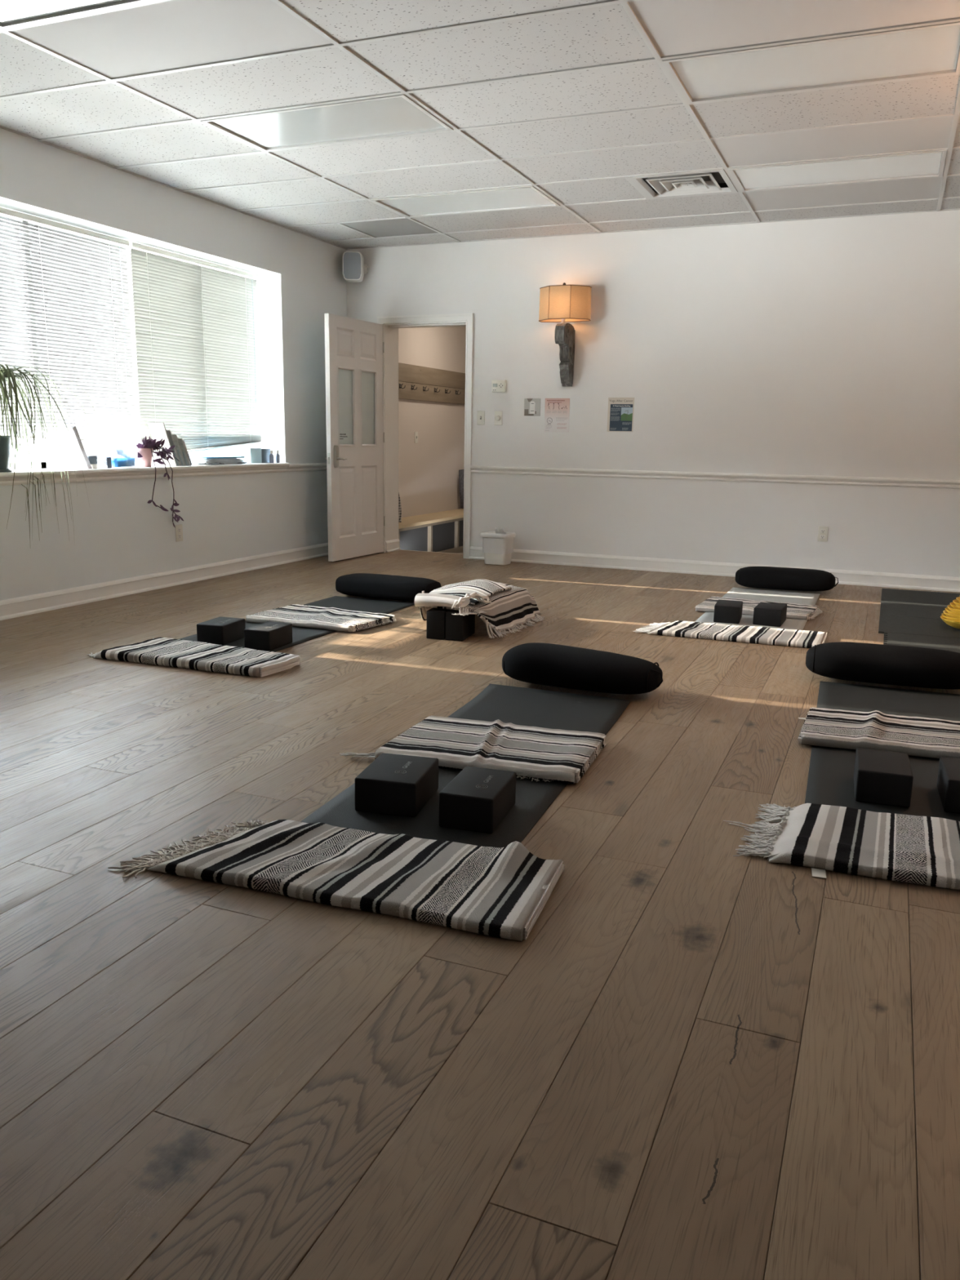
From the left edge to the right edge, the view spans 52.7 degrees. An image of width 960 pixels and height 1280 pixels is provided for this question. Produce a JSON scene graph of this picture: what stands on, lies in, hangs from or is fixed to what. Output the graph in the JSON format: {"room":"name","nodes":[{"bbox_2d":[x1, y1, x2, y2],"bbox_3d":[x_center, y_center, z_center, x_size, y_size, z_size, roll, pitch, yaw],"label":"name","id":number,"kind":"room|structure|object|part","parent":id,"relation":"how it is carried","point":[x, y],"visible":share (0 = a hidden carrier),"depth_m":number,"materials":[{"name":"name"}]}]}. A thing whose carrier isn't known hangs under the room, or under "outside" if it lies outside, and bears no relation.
{"room":"exercise studio","nodes":[
{"label":"exercise studio","id":0,"kind":"room"},
{"bbox_2d":[0,435,12,472],"bbox_3d":[-2.763,-1.052,5.478,0.216,0.200,0.216,6,13,22],"label":"pot","id":1,"kind":"object","parent":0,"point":[5,441],"depth_m":5.45,"materials":[{"name":"ceramic"}]},
{"bbox_2d":[0,128,346,600],"bbox_3d":[-3.339,-1.254,4.195,0.280,2.766,10.400,6,13,22],"label":"wall","id":2,"kind":"structure","parent":0,"point":[119,535],"depth_m":6.85,"materials":[{"name":"paint"}]},
{"bbox_2d":[0,214,259,469],"bbox_3d":[-2.735,-1.794,5.901,0.035,1.480,4.590,6,13,22],"label":"window","id":3,"kind":"structure","parent":2,"relation":"in","point":[130,436],"depth_m":6.60,"materials":[{"name":"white glass"}]},
{"bbox_2d":[0,207,139,443],"bbox_3d":[-2.638,-1.864,5.887,0.052,1.315,1.504,6,13,22],"label":"window blind","id":4,"kind":"object","parent":3,"relation":"attached to","point":[3,211],"visible":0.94,"depth_m":6.04,"materials":[{"name":"beige plastic"}]},
{"bbox_3d":[-2.643,-1.864,5.889,0.029,1.255,0.002,6,13,22],"label":"ladder cord","id":5,"kind":"part","parent":4,"relation":"part of","materials":[{"name":"white fabric"}]},
{"bbox_3d":[-2.653,-1.251,6.018,0.026,0.062,1.504,6,13,22],"label":"rail","id":6,"kind":"part","parent":4,"relation":"part of","materials":[{"name":"beige plastic"}]},
{"bbox_3d":[-2.423,-1.960,6.407,0.029,1.274,0.002,6,13,22],"label":"ladder cord","id":7,"kind":"part","parent":4,"relation":"part of","materials":[{"name":"white fabric"}]},
{"bbox_3d":[-2.733,-1.795,5.906,0.005,1.400,4.520,6,13,22],"label":"glass","id":8,"kind":"part","parent":3,"relation":"part of","materials":[{"name":"clear glass"}]},
{"bbox_2d":[128,241,262,456],"bbox_3d":[-2.063,-2.090,7.245,0.052,1.415,1.423,6,13,22],"label":"window blind","id":9,"kind":"object","parent":3,"relation":"attached to","point":[196,327],"visible":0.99,"depth_m":7.17,"materials":[{"name":"beige plastic"}]},
{"bbox_3d":[-2.288,-1.978,6.734,0.029,1.370,0.002,6,13,22],"label":"ladder cord","id":10,"kind":"part","parent":9,"relation":"part of","materials":[{"name":"white fabric"}]},
{"bbox_3d":[-2.068,-2.102,7.245,0.029,1.330,0.002,6,13,22],"label":"ladder cord","id":11,"kind":"part","parent":9,"relation":"part of","materials":[{"name":"white fabric"}]},
{"bbox_3d":[-2.079,-1.453,7.382,0.026,0.112,1.423,6,13,22],"label":"rail","id":12,"kind":"part","parent":9,"relation":"part of","materials":[{"name":"beige plastic"}]},
{"bbox_3d":[-1.859,-2.220,7.730,0.029,1.292,0.002,6,13,22],"label":"ladder cord","id":13,"kind":"part","parent":9,"relation":"part of","materials":[{"name":"white fabric"}]},
{"bbox_2d":[0,462,289,477],"bbox_3d":[-2.615,-1.042,6.004,0.340,0.030,4.590,6,13,22],"label":"windowsill","id":14,"kind":"structure","parent":2,"relation":"attached to","point":[21,473],"depth_m":6.33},
{"bbox_2d":[0,364,102,546],"bbox_3d":[-2.559,-1.033,5.499,0.597,1.038,0.968,6,13,22],"label":"potted palm","id":15,"kind":"object","parent":14,"relation":"on","point":[6,373],"visible":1,"depth_m":5.50,"materials":[{"name":"plant"}]},
{"bbox_2d":[55,426,92,469],"bbox_3d":[-2.533,-1.196,6.056,0.135,0.274,0.144,6,13,22],"label":"frame","id":16,"kind":"object","parent":14,"relation":"on","point":[85,462],"visible":0.88,"depth_m":6.02,"materials":[{"name":"white"}]},
{"bbox_2d":[87,455,97,468],"bbox_3d":[-2.468,-1.129,6.158,0.060,0.080,0.075,6,13,22],"label":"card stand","id":17,"kind":"object","parent":14,"relation":"on","point":[92,459],"visible":0.7,"depth_m":6.15,"materials":[{"name":"grey plastic"}]},
{"bbox_2d":[90,448,111,468],"bbox_3d":[-2.442,-1.168,6.238,0.060,0.123,0.131,6,13,22],"label":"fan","id":18,"kind":"object","parent":14,"relation":"on","point":[104,462],"visible":0.98,"depth_m":6.24,"materials":[{"name":"white plastic"}]},
{"bbox_2d":[103,448,137,467],"bbox_3d":[-2.370,-1.203,6.408,0.104,0.125,0.220,6,13,22],"label":"plastic container","id":19,"kind":"object","parent":14,"relation":"on","point":[120,457],"visible":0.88,"depth_m":6.37,"materials":[{"name":"blue plastic"}]},
{"bbox_2d":[135,435,183,527],"bbox_3d":[-2.230,-1.086,6.681,0.221,0.628,0.394,6,13,22],"label":"trailing plant","id":20,"kind":"object","parent":14,"relation":"on","point":[145,451],"visible":1,"depth_m":6.61,"materials":[{"name":"purple plant"}]},
{"bbox_3d":[-2.283,-1.239,6.585,0.126,0.125,0.126,6,13,22],"label":"pot","id":21,"kind":"part","parent":20,"relation":"part of","materials":[{"name":"pink ceramic"}]},
{"bbox_2d":[147,422,194,466],"bbox_3d":[-2.190,-1.386,6.880,0.144,0.302,0.311,6,13,22],"label":"brochure holder","id":22,"kind":"object","parent":14,"relation":"on","point":[158,431],"visible":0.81,"depth_m":6.83,"materials":[{"name":"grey plastic"}]},
{"bbox_2d":[197,462,223,464],"bbox_3d":[-1.989,-1.303,7.160,0.052,0.012,0.261,6,13,22],"label":"pamphlet","id":23,"kind":"object","parent":14,"relation":"on","point":[202,463],"visible":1,"depth_m":7.15,"materials":[{"name":"grey paper"}]},
{"bbox_2d":[191,457,250,464],"bbox_3d":[-1.979,-1.369,7.429,0.146,0.039,0.559,6,13,22],"label":"pile","id":24,"kind":"object","parent":14,"relation":"on","point":[230,460],"visible":0.88,"depth_m":7.34,"materials":[{"name":"white paper"}]},
{"bbox_2d":[193,456,244,458],"bbox_3d":[-1.982,-1.392,7.393,0.122,0.012,0.480,5,13,20],"label":"folder","id":25,"kind":"object","parent":24,"relation":"on","point":[202,457],"visible":1,"depth_m":7.32,"materials":[{"name":"blue"}]},
{"bbox_2d":[240,448,271,463],"bbox_3d":[-1.807,-1.492,7.840,0.090,0.118,0.280,6,13,22],"label":"storage box","id":26,"kind":"object","parent":14,"relation":"on","point":[255,455],"visible":0.91,"depth_m":7.77,"materials":[{"name":"blue"}]},
{"bbox_2d":[269,449,274,462],"bbox_3d":[-1.691,-1.490,7.874,0.031,0.103,0.044,6,13,22],"label":"bottle","id":27,"kind":"object","parent":14,"relation":"on","point":[271,455],"visible":1,"depth_m":7.86,"materials":[{"name":"blue glass"}]},
{"bbox_2d":[275,449,279,462],"bbox_3d":[-1.658,-1.505,7.951,0.031,0.103,0.044,6,13,22],"label":"bottle","id":28,"kind":"object","parent":14,"relation":"on","point":[277,455],"visible":1,"depth_m":7.94,"materials":[{"name":"blue glass"}]},
{"bbox_2d":[0,462,326,485],"bbox_3d":[-3.206,-0.655,4.260,0.030,0.063,10.400,6,13,22],"label":"trim","id":29,"kind":"structure","parent":2,"relation":"attached to","point":[313,466],"depth_m":6.58,"materials":[{"name":"white wood"}]},
{"bbox_2d":[0,542,328,620],"bbox_3d":[-3.219,0.061,4.412,0.026,0.108,10.400,6,13,22],"label":"baseboard","id":30,"kind":"structure","parent":2,"relation":"attached to","point":[11,608],"depth_m":6.61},
{"bbox_2d":[175,524,182,542],"bbox_3d":[-2.137,-0.760,6.894,0.008,0.118,0.072,6,13,22],"label":"wall outlet","id":31,"kind":"object","parent":2,"relation":"attached to","point":[179,529],"visible":1,"depth_m":6.89,"materials":[{"name":"beige plastic"}]},
{"bbox_2d":[385,538,400,552],"bbox_3d":[-0.816,-0.885,9.091,0.026,0.108,0.262,6,13,22],"label":"baseboard","id":32,"kind":"structure","parent":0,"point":[392,545],"depth_m":9.07,"materials":[{"name":"white wood"}]},
{"bbox_2d":[398,326,466,517],"bbox_3d":[-0.445,-2.452,10.996,0.100,2.800,4.030,6,13,22],"label":"wall","id":33,"kind":"structure","parent":0,"point":[428,468],"depth_m":10.66,"materials":[{"name":"paint"}]},
{"bbox_2d":[414,431,417,443],"bbox_3d":[-0.674,-2.161,10.345,0.018,0.118,0.072,6,13,22],"label":"light switch","id":34,"kind":"object","parent":33,"relation":"attached to","point":[415,433],"visible":1,"depth_m":10.34,"materials":[{"name":"beige plastic"}]},
{"bbox_2d":[398,362,465,404],"bbox_3d":[-0.459,-2.795,10.644,0.072,0.351,2.050,6,13,22],"label":"coat rack","id":35,"kind":"object","parent":33,"relation":"attached to","point":[421,380],"visible":0.8,"depth_m":10.50,"materials":[{"name":"wood"}]},
{"bbox_2d":[0,550,959,1279],"bbox_3d":[-0.575,0.378,3.496,5.650,0.050,10.668,6,13,22],"label":"floor","id":36,"kind":"structure","parent":0,"point":[697,1060],"depth_m":1.90,"materials":[{"name":"brown wood"}]},
{"bbox_2d":[87,637,300,677],"bbox_3d":[-1.366,0.066,4.663,1.040,0.054,0.414,6,13,22],"label":"striped blanket","id":37,"kind":"object","parent":36,"relation":"on","point":[164,651],"visible":1,"depth_m":4.55,"materials":[{"name":"fabric"}]},
{"bbox_2d":[179,595,414,652],"bbox_3d":[-1.038,-0.099,5.589,0.613,0.006,1.810,6,13,22],"label":"yoga mat","id":38,"kind":"object","parent":36,"relation":"on","point":[300,634],"visible":0.34,"depth_m":6.05,"materials":[{"name":"black plastic"}]},
{"bbox_2d":[196,616,245,644],"bbox_3d":[-1.350,-0.049,5.065,0.155,0.103,0.225,4,12,16],"label":"block","id":39,"kind":"object","parent":38,"relation":"on","point":[220,630],"visible":0.97,"depth_m":4.98,"materials":[{"name":"black plastic"}]},
{"bbox_2d":[244,621,292,650],"bbox_3d":[-1.080,-0.021,4.955,0.148,0.103,0.230,5,13,18],"label":"block","id":40,"kind":"object","parent":38,"relation":"on","point":[266,636],"visible":0.99,"depth_m":4.87,"materials":[{"name":"black plastic"}]},
{"bbox_2d":[245,604,396,631],"bbox_3d":[-0.902,-0.137,5.641,0.770,0.048,0.502,6,13,22],"label":"striped blanket","id":41,"kind":"object","parent":38,"relation":"on","point":[300,615],"visible":0.99,"depth_m":5.54,"materials":[{"name":"fabric"}]},
{"bbox_2d":[107,819,564,941],"bbox_3d":[-0.356,0.546,2.437,1.092,0.066,0.429,4,12,16],"label":"striped blanket","id":42,"kind":"object","parent":36,"relation":"on","point":[501,892],"visible":1,"depth_m":2.37,"materials":[{"name":"fabric"}]},
{"bbox_2d":[335,573,441,601],"bbox_3d":[-0.614,-0.355,6.473,0.745,0.141,0.303,6,13,24],"label":"bolster cushion","id":43,"kind":"object","parent":36,"relation":"on","point":[391,587],"visible":0.82,"depth_m":6.35,"materials":[{"name":"black fabric"}]},
{"bbox_2d":[426,607,449,639],"bbox_3d":[-0.209,-0.101,5.307,0.101,0.153,0.232,4,12,15],"label":"block","id":44,"kind":"object","parent":36,"relation":"on","point":[435,617],"visible":0.58,"depth_m":5.20,"materials":[{"name":"black plastic"}]},
{"bbox_2d":[444,609,475,640],"bbox_3d":[-0.106,-0.093,5.279,0.101,0.153,0.232,4,12,15],"label":"block","id":45,"kind":"object","parent":36,"relation":"on","point":[458,627],"visible":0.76,"depth_m":5.18,"materials":[{"name":"black plastic"}]},
{"bbox_2d":[300,684,631,848],"bbox_3d":[0.034,0.393,3.301,0.618,0.021,1.770,5,13,19],"label":"yoga mat","id":46,"kind":"object","parent":36,"relation":"on","point":[522,706],"visible":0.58,"depth_m":3.02,"materials":[{"name":"black plastic"}]},
{"bbox_2d":[354,752,438,817],"bbox_3d":[-0.244,0.428,2.889,0.185,0.103,0.240,4,12,13],"label":"block","id":47,"kind":"object","parent":46,"relation":"on","point":[396,784],"visible":1,"depth_m":2.79,"materials":[{"name":"black plastic"}]},
{"bbox_2d":[339,715,606,783],"bbox_3d":[-0.015,0.356,3.369,0.835,0.049,0.489,5,12,17],"label":"striped blanket","id":48,"kind":"object","parent":46,"relation":"on","point":[534,753],"visible":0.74,"depth_m":3.29,"materials":[{"name":"fabric"}]},
{"bbox_2d":[439,766,515,833],"bbox_3d":[-0.004,0.454,2.782,0.158,0.103,0.240,5,12,17],"label":"block","id":49,"kind":"object","parent":46,"relation":"on","point":[477,799],"visible":1,"depth_m":2.69,"materials":[{"name":"black plastic"}]},
{"bbox_2d":[414,579,544,638],"bbox_3d":[-0.015,-0.208,5.574,0.589,0.256,0.996,7,13,25],"label":"striped blanket","id":50,"kind":"object","parent":36,"relation":"on","point":[502,606],"visible":0.99,"depth_m":5.42,"materials":[{"name":"fabric"}]},
{"bbox_2d":[480,526,515,565],"bbox_3d":[0.152,-0.809,8.288,0.261,0.316,0.208,7,13,26],"label":"trash bin","id":51,"kind":"object","parent":36,"relation":"on","point":[497,545],"visible":1,"depth_m":8.22,"materials":[{"name":"white plastic"}]},
{"bbox_2d":[502,642,662,694],"bbox_3d":[0.449,0.123,4.224,0.726,0.168,0.304,6,13,23],"label":"bolster cushion","id":52,"kind":"object","parent":36,"relation":"on","point":[551,664],"visible":1,"depth_m":4.11,"materials":[{"name":"black fabric"}]},
{"bbox_3d":[0.739,0.166,4.058,0.057,0.091,0.030,6,13,23],"label":"carry handle","id":53,"kind":"part","parent":52,"relation":"part of","materials":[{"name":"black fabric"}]},
{"bbox_2d":[633,620,827,648],"bbox_3d":[1.401,-0.045,5.442,1.031,0.038,0.387,6,13,22],"label":"striped blanket","id":54,"kind":"object","parent":36,"relation":"on","point":[711,631],"visible":0.99,"depth_m":5.37,"materials":[{"name":"fabric"}]},
{"bbox_2d":[694,587,820,630],"bbox_3d":[1.815,-0.196,6.271,0.613,0.006,1.780,6,13,22],"label":"yoga mat","id":55,"kind":"object","parent":36,"relation":"on","point":[797,597],"visible":0.41,"depth_m":6.68,"materials":[{"name":"grey plastic"}]},
{"bbox_2d":[713,600,742,623],"bbox_3d":[1.505,-0.173,5.877,0.150,0.102,0.235,5,13,18],"label":"block","id":56,"kind":"object","parent":55,"relation":"on","point":[725,611],"visible":1,"depth_m":5.78,"materials":[{"name":"black plastic"}]},
{"bbox_2d":[695,596,822,619],"bbox_3d":[1.797,-0.214,6.219,0.750,0.049,0.466,6,13,22],"label":"striped blanket","id":57,"kind":"object","parent":55,"relation":"on","point":[794,611],"visible":0.6,"depth_m":6.13,"materials":[{"name":"fabric"}]},
{"bbox_2d":[752,602,786,626],"bbox_3d":[1.738,-0.155,5.809,0.160,0.102,0.235,6,13,24],"label":"block","id":58,"kind":"object","parent":55,"relation":"on","point":[769,614],"visible":1,"depth_m":5.71,"materials":[{"name":"black plastic"}]},
{"bbox_2d":[735,566,838,591],"bbox_3d":[2.240,-0.448,7.095,0.721,0.158,0.263,4,12,16],"label":"bolster cushion","id":59,"kind":"object","parent":36,"relation":"on","point":[757,577],"visible":1,"depth_m":6.99,"materials":[{"name":"black fabric"}]},
{"bbox_2d":[723,803,959,889],"bbox_3d":[1.212,0.556,2.556,1.121,0.046,0.467,5,13,18],"label":"striped blanket","id":60,"kind":"object","parent":36,"relation":"on","point":[898,847],"visible":1,"depth_m":2.58,"materials":[{"name":"fabric"}]},
{"bbox_2d":[804,680,959,821],"bbox_3d":[1.523,0.384,3.499,0.610,0.006,1.790,5,13,20],"label":"yoga mat","id":61,"kind":"object","parent":36,"relation":"on","point":[830,781],"visible":0.47,"depth_m":3.35,"materials":[{"name":"black plastic"}]},
{"bbox_2d":[797,706,959,759],"bbox_3d":[1.561,0.338,3.562,0.746,0.055,0.433,5,12,18],"label":"striped blanket","id":62,"kind":"object","parent":61,"relation":"on","point":[915,736],"visible":1,"depth_m":3.50,"materials":[{"name":"fabric"}]},
{"bbox_2d":[853,747,913,807],"bbox_3d":[1.252,0.425,3.020,0.155,0.102,0.235,5,13,19],"label":"block","id":63,"kind":"object","parent":61,"relation":"on","point":[882,777],"visible":1,"depth_m":2.93,"materials":[{"name":"black plastic"}]},
{"bbox_2d":[936,756,959,813],"bbox_3d":[1.488,0.445,2.946,0.155,0.102,0.235,5,13,19],"label":"block","id":64,"kind":"object","parent":61,"relation":"on","point":[948,784],"visible":1,"depth_m":2.89,"materials":[{"name":"black plastic"}]},
{"bbox_2d":[805,641,959,689],"bbox_3d":[1.868,0.113,4.386,0.750,0.166,0.283,5,13,19],"label":"bolster cushion","id":65,"kind":"object","parent":36,"relation":"on","point":[880,664],"visible":1,"depth_m":4.29,"materials":[{"name":"black fabric"}]},
{"bbox_2d":[878,588,959,653],"bbox_3d":[2.816,-0.126,6.003,0.633,0.012,2.424,6,13,22],"label":"yoga mat","id":66,"kind":"object","parent":36,"relation":"on","point":[891,624],"depth_m":5.92,"materials":[{"name":"grey rubber"}]},
{"bbox_2d":[940,596,959,629],"bbox_3d":[2.877,-0.156,5.638,0.359,0.191,0.269,6,13,22],"label":"cushion","id":67,"kind":"object","parent":66,"relation":"on","point":[951,615],"visible":1,"depth_m":5.62,"materials":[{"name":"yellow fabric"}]},
{"bbox_2d":[0,0,959,248],"bbox_3d":[-0.641,-2.355,2.913,6.050,0.196,10.770,6,13,22],"label":"ceiling","id":68,"kind":"structure","parent":0,"point":[171,34],"depth_m":4.77,"materials":[{"name":"tile"}]},
{"bbox_2d":[0,0,156,30],"bbox_3d":[-1.508,-2.433,3.456,1.191,0.114,0.582,6,13,22],"label":"ceiling light","id":69,"kind":"object","parent":68,"relation":"attached to","point":[13,13],"visible":1,"depth_m":3.77,"materials":[{"name":"plastic"}]},
{"bbox_2d":[0,0,123,24],"bbox_3d":[-1.509,-2.389,3.465,1.143,0.004,0.534,6,13,22],"label":"diffuser","id":70,"kind":"object","parent":69,"relation":"attached to","point":[11,11],"depth_m":3.77,"materials":[{"name":"plastic"}]},
{"bbox_2d":[200,93,453,151],"bbox_3d":[-0.802,-2.770,5.109,1.191,0.114,0.582,6,13,22],"label":"ceiling light","id":71,"kind":"object","parent":68,"relation":"attached to","point":[397,115],"visible":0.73,"depth_m":5.12,"materials":[{"name":"plastic"}]},
{"bbox_2d":[370,186,559,217],"bbox_3d":[-0.097,-3.107,6.762,1.191,0.114,0.582,6,13,22],"label":"ceiling light","id":72,"kind":"object","parent":68,"relation":"attached to","point":[525,197],"visible":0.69,"depth_m":6.79,"materials":[{"name":"plastic"}]},
{"bbox_2d":[0,0,959,249],"bbox_3d":[-0.583,-2.235,2.819,5.650,0.013,10.400,6,13,22],"label":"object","id":73,"kind":"structure","parent":68,"relation":"attached to","point":[624,3],"depth_m":5.00,"materials":[{"name":"metal"}]},
{"bbox_2d":[628,168,737,199],"bbox_3d":[1.309,-2.944,6.196,0.582,0.074,0.582,6,13,22],"label":"ceiling vent","id":74,"kind":"object","parent":68,"relation":"in","point":[704,182],"visible":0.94,"depth_m":6.25,"materials":[{"name":"metal"}]},
{"bbox_3d":[1.309,-2.939,6.197,0.040,0.064,0.040,6,13,22],"label":"damper knob","id":75,"kind":"part","parent":74,"relation":"part of","materials":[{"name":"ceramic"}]},
{"bbox_2d":[662,21,959,103],"bbox_3d":[1.447,-2.541,4.196,1.191,0.114,0.582,6,13,22],"label":"ceiling light","id":76,"kind":"object","parent":68,"relation":"attached to","point":[929,51],"visible":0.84,"depth_m":4.20,"materials":[{"name":"plastic"}]},
{"bbox_2d":[728,150,946,191],"bbox_3d":[2.153,-2.877,5.849,1.191,0.114,0.582,6,13,22],"label":"ceiling light","id":77,"kind":"object","parent":68,"relation":"attached to","point":[922,164],"visible":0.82,"depth_m":5.87,"materials":[{"name":"plastic"}]},
{"bbox_2d":[346,209,959,577],"bbox_3d":[1.324,-1.873,7.981,5.930,2.966,0.270,6,13,22],"label":"wall","id":78,"kind":"structure","parent":0,"point":[830,346],"depth_m":7.58,"materials":[{"name":"paint"}]},
{"bbox_2d":[324,313,384,561],"bbox_3d":[-1.074,-1.724,8.386,0.163,2.006,0.868,6,13,24],"label":"door","id":79,"kind":"structure","parent":78,"relation":"in","point":[354,348],"depth_m":8.32,"materials":[{"name":"paint"}]},
{"bbox_3d":[-1.255,-1.504,8.034,0.024,0.090,0.011,6,13,24],"label":"latch plate","id":80,"kind":"part","parent":79,"relation":"part of","materials":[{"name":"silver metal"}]},
{"bbox_3d":[-1.196,-1.528,8.079,0.024,0.184,0.056,6,13,24],"label":"lock plate","id":81,"kind":"part","parent":79,"relation":"part of","materials":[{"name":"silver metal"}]},
{"bbox_3d":[-1.143,-1.960,8.169,0.010,0.626,0.244,6,13,24],"label":"glass panel","id":82,"kind":"part","parent":79,"relation":"part of","materials":[{"name":"glass"}]},
{"bbox_3d":[-0.991,-2.025,8.489,0.010,0.626,0.244,6,13,24],"label":"glass panel","id":83,"kind":"part","parent":79,"relation":"part of","materials":[{"name":"glass"}]},
{"bbox_2d":[342,251,369,282],"bbox_3d":[-1.076,-3.246,8.456,0.217,0.236,0.196,1,12,0],"label":"wall speaker","id":84,"kind":"object","parent":78,"relation":"attached to","point":[354,268],"visible":1,"depth_m":8.36,"materials":[{"name":"white plastic"}]},
{"bbox_2d":[343,252,360,279],"bbox_3d":[-1.101,-3.227,8.362,0.150,0.218,0.005,1,12,1],"label":"grille","id":85,"kind":"object","parent":84,"relation":"attached to","point":[352,260],"depth_m":8.36,"materials":[{"name":"grey"}]},
{"bbox_2d":[377,313,473,558],"bbox_3d":[-0.447,-1.817,8.734,0.918,2.089,0.291,6,13,22],"label":"trim","id":86,"kind":"structure","parent":78,"relation":"attached to","point":[391,324],"depth_m":8.66,"materials":[{"name":"white wood"}]},
{"bbox_2d":[476,410,484,424],"bbox_3d":[0.005,-1.919,8.374,0.072,0.118,0.018,6,13,22],"label":"light switch","id":87,"kind":"object","parent":78,"relation":"attached to","point":[480,414],"visible":1,"depth_m":8.38,"materials":[{"name":"beige plastic"}]},
{"bbox_2d":[491,379,506,391],"bbox_3d":[0.160,-2.161,8.254,0.126,0.100,0.028,6,13,22],"label":"thermostat","id":88,"kind":"object","parent":78,"relation":"attached to","point":[500,385],"visible":1,"depth_m":8.24,"materials":[{"name":"beige plastic"}]},
{"bbox_2d":[494,411,502,425],"bbox_3d":[0.155,-1.901,8.312,0.072,0.118,0.022,6,13,22],"label":"dimmer switch","id":89,"kind":"object","parent":78,"relation":"attached to","point":[498,415],"visible":1,"depth_m":8.31,"materials":[{"name":"beige plastic"}]},
{"bbox_3d":[0.154,-1.901,8.309,0.042,0.042,0.016,6,13,22],"label":"dimmer knob","id":90,"kind":"part","parent":89,"relation":"part of","materials":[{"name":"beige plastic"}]},
{"bbox_2d":[524,398,540,416],"bbox_3d":[0.441,-1.965,8.186,0.144,0.143,0.007,6,13,22],"label":"print","id":91,"kind":"object","parent":78,"relation":"attached to","point":[531,406],"visible":1,"depth_m":8.19,"materials":[{"name":"grey paper"}]},
{"bbox_2d":[544,398,569,432],"bbox_3d":[0.644,-1.880,8.116,0.216,0.277,0.007,6,13,22],"label":"flyer","id":92,"kind":"object","parent":78,"relation":"attached to","point":[557,411],"visible":1,"depth_m":8.12,"materials":[{"name":"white paper"}]},
{"bbox_2d":[538,282,591,386],"bbox_3d":[0.669,-2.469,7.841,0.427,0.799,0.268,6,13,22],"label":"wall sconce","id":93,"kind":"object","parent":78,"relation":"attached to","point":[562,304],"visible":1,"depth_m":7.73,"materials":[{"name":"beige fabric"}]},
{"bbox_3d":[0.674,-2.702,7.796,0.420,0.251,0.216,6,13,22],"label":"lamp shade","id":94,"kind":"part","parent":93,"relation":"part of","materials":[{"name":"beige fabric"}]},
{"bbox_3d":[0.674,-2.702,7.796,0.427,0.257,0.223,6,13,22],"label":"shade trim","id":95,"kind":"part","parent":93,"relation":"part of","materials":[{"name":"brown fabric"}]},
{"bbox_2d":[607,397,634,431],"bbox_3d":[1.146,-1.838,7.910,0.216,0.273,0.012,6,13,22],"label":"flyer","id":96,"kind":"object","parent":78,"relation":"attached to","point":[620,410],"visible":1,"depth_m":7.91,"materials":[{"name":"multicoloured paper"}]},
{"bbox_3d":[1.151,-1.814,7.914,0.187,0.214,0.001,6,13,22],"label":"navy panel","id":97,"kind":"part","parent":96,"relation":"part of","materials":[{"name":"blue paper"}]},
{"bbox_2d":[620,407,632,421],"bbox_3d":[1.194,-1.837,7.890,0.095,0.106,0.001,6,13,22],"label":"photo","id":98,"kind":"object","parent":96,"relation":"on","point":[626,413],"depth_m":7.89,"materials":[{"name":"green paper"}]},
{"bbox_2d":[468,546,959,591],"bbox_3d":[1.376,-0.630,8.048,5.650,0.108,0.026,6,13,22],"label":"baseboard","id":99,"kind":"structure","parent":78,"relation":"attached to","point":[937,583],"depth_m":7.89,"materials":[{"name":"white wood"}]},
{"bbox_2d":[469,465,959,488],"bbox_3d":[1.387,-1.346,7.895,5.650,0.063,0.030,6,13,22],"label":"trim","id":100,"kind":"structure","parent":78,"relation":"attached to","point":[813,479],"depth_m":7.66,"materials":[{"name":"white wood"}]},
{"bbox_2d":[817,525,828,542],"bbox_3d":[2.644,-0.818,7.478,0.072,0.118,0.008,6,13,22],"label":"wall outlet","id":101,"kind":"object","parent":78,"relation":"attached to","point":[822,531],"visible":1,"depth_m":7.48,"materials":[{"name":"beige plastic"}]},
{"bbox_3d":[0.382,-0.988,10.996,1.900,0.040,4.130,6,13,22],"label":"floor","id":102,"kind":"structure","parent":0,"visible":0},
{"bbox_2d":[398,508,463,553],"bbox_3d":[-0.348,-1.207,10.871,0.395,0.418,3.240,6,13,22],"label":"bench","id":103,"kind":"object","parent":102,"relation":"on","point":[437,531],"visible":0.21,"depth_m":10.22,"materials":[{"name":"brown wood"}]},
{"bbox_2d":[398,492,401,522],"bbox_3d":[-0.916,-1.318,9.586,0.300,0.315,0.182,6,13,22],"label":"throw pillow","id":104,"kind":"object","parent":103,"relation":"on","point":[399,500],"visible":0.12,"depth_m":9.54,"materials":[{"name":"fabric"}]},
{"bbox_3d":[-0.345,-1.395,10.831,0.395,0.033,3.240,6,13,22],"label":"bench seat","id":105,"kind":"part","parent":103,"relation":"part of","materials":[{"name":"brown wood"}]},
{"bbox_2d":[458,469,463,508],"bbox_3d":[-0.109,-1.770,11.406,0.300,0.475,0.178,6,13,22],"label":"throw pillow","id":106,"kind":"object","parent":103,"relation":"on","point":[460,471],"visible":0.22,"depth_m":11.38,"materials":[{"name":"fabric"}]}
]}

